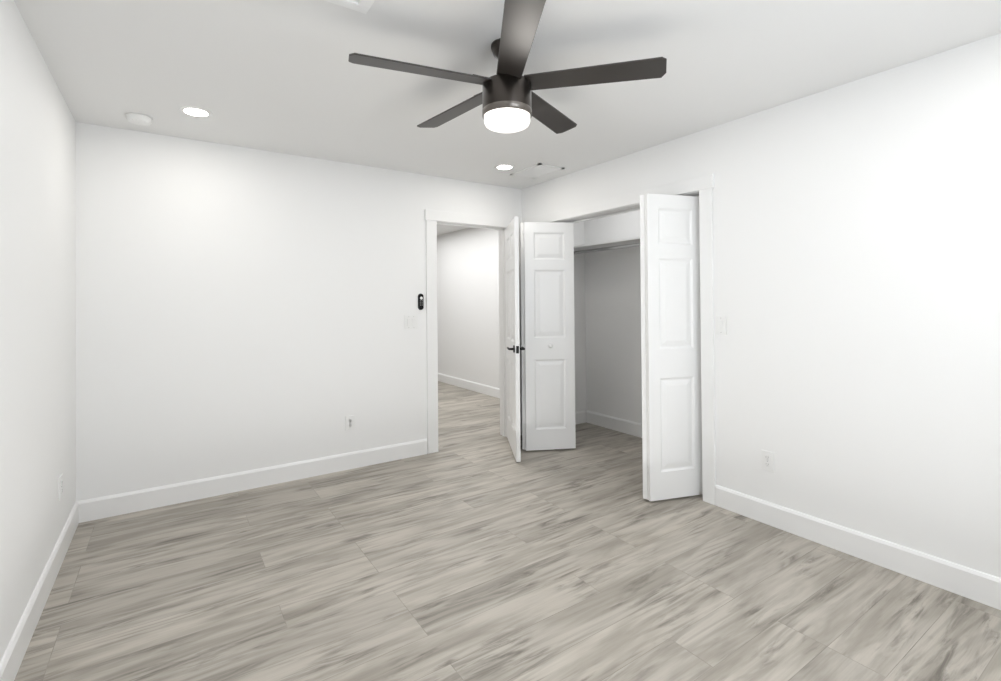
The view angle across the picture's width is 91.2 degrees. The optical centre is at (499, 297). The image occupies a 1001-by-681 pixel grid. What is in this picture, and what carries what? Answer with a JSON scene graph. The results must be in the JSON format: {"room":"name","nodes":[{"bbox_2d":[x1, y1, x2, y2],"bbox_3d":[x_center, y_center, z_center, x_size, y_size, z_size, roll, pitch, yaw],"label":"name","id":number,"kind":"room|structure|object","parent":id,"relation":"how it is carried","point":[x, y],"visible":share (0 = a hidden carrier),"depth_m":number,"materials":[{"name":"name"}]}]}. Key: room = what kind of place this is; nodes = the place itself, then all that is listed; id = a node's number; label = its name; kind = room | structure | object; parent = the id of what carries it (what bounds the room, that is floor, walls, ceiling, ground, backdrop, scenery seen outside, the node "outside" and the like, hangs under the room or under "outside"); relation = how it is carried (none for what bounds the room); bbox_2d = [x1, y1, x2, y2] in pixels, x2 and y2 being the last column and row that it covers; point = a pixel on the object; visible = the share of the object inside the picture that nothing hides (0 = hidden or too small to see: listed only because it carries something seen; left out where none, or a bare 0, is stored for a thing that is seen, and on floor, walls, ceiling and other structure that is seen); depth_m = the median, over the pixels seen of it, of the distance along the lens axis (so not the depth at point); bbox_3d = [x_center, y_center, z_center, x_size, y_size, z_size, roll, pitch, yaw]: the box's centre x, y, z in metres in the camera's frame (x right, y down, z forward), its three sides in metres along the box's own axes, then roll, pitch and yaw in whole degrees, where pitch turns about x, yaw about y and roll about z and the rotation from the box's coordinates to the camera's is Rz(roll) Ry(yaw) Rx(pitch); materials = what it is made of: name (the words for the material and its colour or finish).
{"room":"empty bedroom","nodes":[
{"label":"empty bedroom","id":0,"kind":"room"},
{"bbox_2d":[0,0,75,661],"bbox_3d":[-1.414,0.121,1.151,0.120,2.440,4.574,0,-1,-34],"label":"wall","id":1,"kind":"structure","parent":0,"point":[37,290],"depth_m":2.04,"materials":[{"name":"white paint"}]},
{"bbox_2d":[0,500,83,680],"bbox_3d":[-1.348,1.276,1.180,0.015,0.130,4.334,0,-1,-34],"label":"baseboard","id":2,"kind":"structure","parent":1,"relation":"attached to","point":[10,663],"depth_m":2.05,"materials":[{"name":"white paint"}]},
{"bbox_2d":[59,474,62,499],"bbox_3d":[-2.272,0.982,2.542,0.010,0.116,0.072,0,-1,-34],"label":"outlet","id":3,"kind":"object","parent":1,"relation":"attached to","point":[60,486],"visible":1,"depth_m":2.53,"materials":[{"name":"white plastic"}]},
{"bbox_2d":[76,122,585,500],"bbox_3d":[-0.850,0.143,4.219,4.488,2.440,0.120,0,-1,-34],"label":"wall","id":4,"kind":"structure","parent":0,"point":[240,309],"depth_m":3.49,"materials":[{"name":"white paint"}]},
{"bbox_2d":[84,439,426,521],"bbox_3d":[-1.583,1.299,3.626,2.304,0.130,0.015,0,-1,-34],"label":"baseboard","id":5,"kind":"structure","parent":4,"relation":"attached to","point":[155,497],"depth_m":3.45,"materials":[{"name":"white paint"}]},
{"bbox_2d":[345,415,354,430],"bbox_3d":[-1.186,1.000,3.901,0.072,0.116,0.010,0,-1,-34],"label":"outlet","id":6,"kind":"object","parent":4,"relation":"attached to","point":[350,422],"visible":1,"depth_m":3.90,"materials":[{"name":"white plastic"}]},
{"bbox_2d":[405,315,417,328],"bbox_3d":[-0.753,0.210,4.203,0.118,0.116,0.013,0,-1,-34],"label":"light switch","id":7,"kind":"object","parent":4,"relation":"attached to","point":[411,321],"visible":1,"depth_m":4.20,"materials":[{"name":"white plastic"}]},
{"bbox_2d":[418,294,423,309],"bbox_3d":[-0.678,0.036,4.252,0.050,0.142,0.019,0,-1,-34],"label":"remote","id":8,"kind":"object","parent":4,"relation":"attached to","point":[420,301],"visible":1,"depth_m":4.24,"materials":[{"name":"black plastic"}]},
{"bbox_2d":[424,209,511,453],"bbox_3d":[-0.271,0.336,4.607,0.783,2.050,0.126,0,-1,-34],"label":"door frame","id":9,"kind":"structure","parent":4,"relation":"in","point":[503,382],"depth_m":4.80,"materials":[{"name":"white paint"}]},
{"bbox_2d":[505,216,524,461],"bbox_3d":[0.113,0.342,4.372,0.424,2.005,0.669,0,-1,-34],"label":"entry door","id":10,"kind":"structure","parent":9,"relation":"attached to","point":[513,348],"depth_m":4.17,"materials":[{"name":"white paint"}]},
{"bbox_2d":[499,298,500,433],"bbox_3d":[-0.311,0.296,4.667,0.987,2.132,0.023,0,-1,-34],"label":"door frame","id":11,"kind":"structure","parent":4,"relation":"attached to","point":[499,346],"depth_m":4.88,"materials":[{"name":"white paint"}]},
{"bbox_2d":[14,381,1000,680],"bbox_3d":[-1.016,1.416,4.470,4.488,0.100,9.660,0,-1,-34],"label":"floor","id":12,"kind":"structure","parent":0,"point":[470,549],"depth_m":2.25,"materials":[{"name":"grey laminate"}]},
{"bbox_2d":[14,0,1000,235],"bbox_3d":[-1.037,-1.124,4.492,4.488,0.100,9.660,0,-1,-34],"label":"ceiling","id":13,"kind":"structure","parent":0,"point":[284,76],"depth_m":2.30,"materials":[{"name":"white paint"}]},
{"bbox_2d":[125,113,152,125],"bbox_3d":[-2.149,-1.059,2.924,0.132,0.038,0.132,0,-1,-34],"label":"smoke detector","id":14,"kind":"object","parent":13,"relation":"attached to","point":[139,119],"visible":1,"depth_m":2.89,"materials":[{"name":"white plastic"}]},
{"bbox_2d":[178,106,212,117],"bbox_3d":[-1.766,-1.080,2.853,0.172,0.004,0.172,0,-1,-34],"label":"recessed light","id":15,"kind":"object","parent":13,"relation":"in","point":[193,111],"visible":1,"depth_m":2.84,"materials":[{"name":"white plastic"}]},
{"bbox_2d":[324,0,374,13],"bbox_3d":[-0.545,-1.097,1.385,0.610,0.014,0.780,0,-1,-34],"label":"ceiling vent","id":16,"kind":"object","parent":13,"relation":"attached to","point":[362,6],"depth_m":1.81,"materials":[{"name":"white metal"}]},
{"bbox_2d":[494,164,514,169],"bbox_3d":[0.045,-1.084,4.076,0.172,0.004,0.172,0,-1,-34],"label":"recessed light","id":17,"kind":"object","parent":13,"relation":"in","point":[504,167],"visible":1,"depth_m":4.07,"materials":[{"name":"white plastic"}]},
{"bbox_2d":[348,0,666,133],"bbox_3d":[-0.001,-0.918,2.157,1.280,0.366,1.258,0,-1,-34],"label":"ceiling fan","id":18,"kind":"object","parent":13,"relation":"hanging from","point":[509,99],"visible":1,"depth_m":2.04,"materials":[{"name":"brown metal"}]},
{"bbox_2d":[510,163,564,178],"bbox_3d":[0.323,-1.082,4.209,0.270,0.010,0.410,0,-1,-34],"label":"ceiling vent","id":19,"kind":"object","parent":13,"relation":"in","point":[538,170],"visible":1,"depth_m":4.19,"materials":[{"name":"white metal"}]},
{"bbox_2d":[437,210,641,423],"bbox_3d":[0.204,0.154,6.543,0.140,2.440,7.620,0,-1,-34],"label":"wall","id":20,"kind":"structure","parent":0,"point":[613,335],"depth_m":5.32,"materials":[{"name":"white paint"}]},
{"bbox_2d":[438,373,499,397],"bbox_3d":[-0.526,1.323,7.489,0.015,0.130,4.966,0,-1,-34],"label":"baseboard","id":21,"kind":"structure","parent":20,"relation":"attached to","point":[476,387],"depth_m":7.31,"materials":[{"name":"white paint"}]},
{"bbox_2d":[574,237,639,258],"bbox_3d":[1.444,-0.489,4.320,0.329,0.104,2.290,0,-1,-34],"label":"shelf","id":22,"kind":"object","parent":20,"relation":"attached to","point":[613,248],"visible":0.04,"depth_m":4.84,"materials":[{"name":"white paint"}]},
{"bbox_2d":[575,410,641,437],"bbox_3d":[1.303,1.280,4.200,0.706,0.130,2.294,0,-1,-34],"label":"baseboard","id":23,"kind":"structure","parent":20,"relation":"attached to","point":[616,424],"depth_m":5.05,"materials":[{"name":"white paint"}]},
{"bbox_2d":[522,33,1000,577],"bbox_3d":[1.543,0.113,3.075,0.150,2.440,4.454,0,-1,-34],"label":"wall","id":24,"kind":"structure","parent":0,"point":[858,285],"depth_m":2.48,"materials":[{"name":"white paint"}]},
{"bbox_2d":[527,174,715,504],"bbox_3d":[0.902,0.280,4.007,0.176,2.133,1.970,0,-1,-34],"label":"door frame","id":25,"kind":"structure","parent":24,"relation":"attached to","point":[618,211],"depth_m":3.21,"materials":[{"name":"white paint"}]},
{"bbox_2d":[520,222,575,450],"bbox_3d":[0.385,0.329,4.433,0.414,2.023,0.447,0,-1,-34],"label":"bifold door","id":26,"kind":"structure","parent":25,"relation":"attached to","point":[547,335],"depth_m":4.33,"materials":[{"name":"white paint"}]},
{"bbox_2d":[640,193,702,500],"bbox_3d":[1.129,0.313,3.331,0.414,2.023,0.322,0,-1,-34],"label":"bifold door","id":27,"kind":"structure","parent":25,"relation":"attached to","point":[671,346],"depth_m":3.24,"materials":[{"name":"white paint"}]},
{"bbox_2d":[716,316,726,334],"bbox_3d":[1.414,0.176,3.121,0.013,0.116,0.072,0,-1,-34],"label":"light switch","id":28,"kind":"object","parent":24,"relation":"attached to","point":[721,324],"visible":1,"depth_m":3.12,"materials":[{"name":"white plastic"}]},
{"bbox_2d":[761,450,773,472],"bbox_3d":[1.579,0.962,2.881,0.010,0.116,0.072,0,-1,-34],"label":"outlet","id":29,"kind":"object","parent":24,"relation":"attached to","point":[767,460],"visible":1,"depth_m":2.88,"materials":[{"name":"white plastic"}]},
{"bbox_2d":[715,485,1000,609],"bbox_3d":[2.020,1.257,2.224,0.015,0.130,2.235,0,-1,-34],"label":"baseboard","id":30,"kind":"structure","parent":24,"relation":"attached to","point":[952,578],"depth_m":2.44,"materials":[{"name":"white paint"}]}
]}

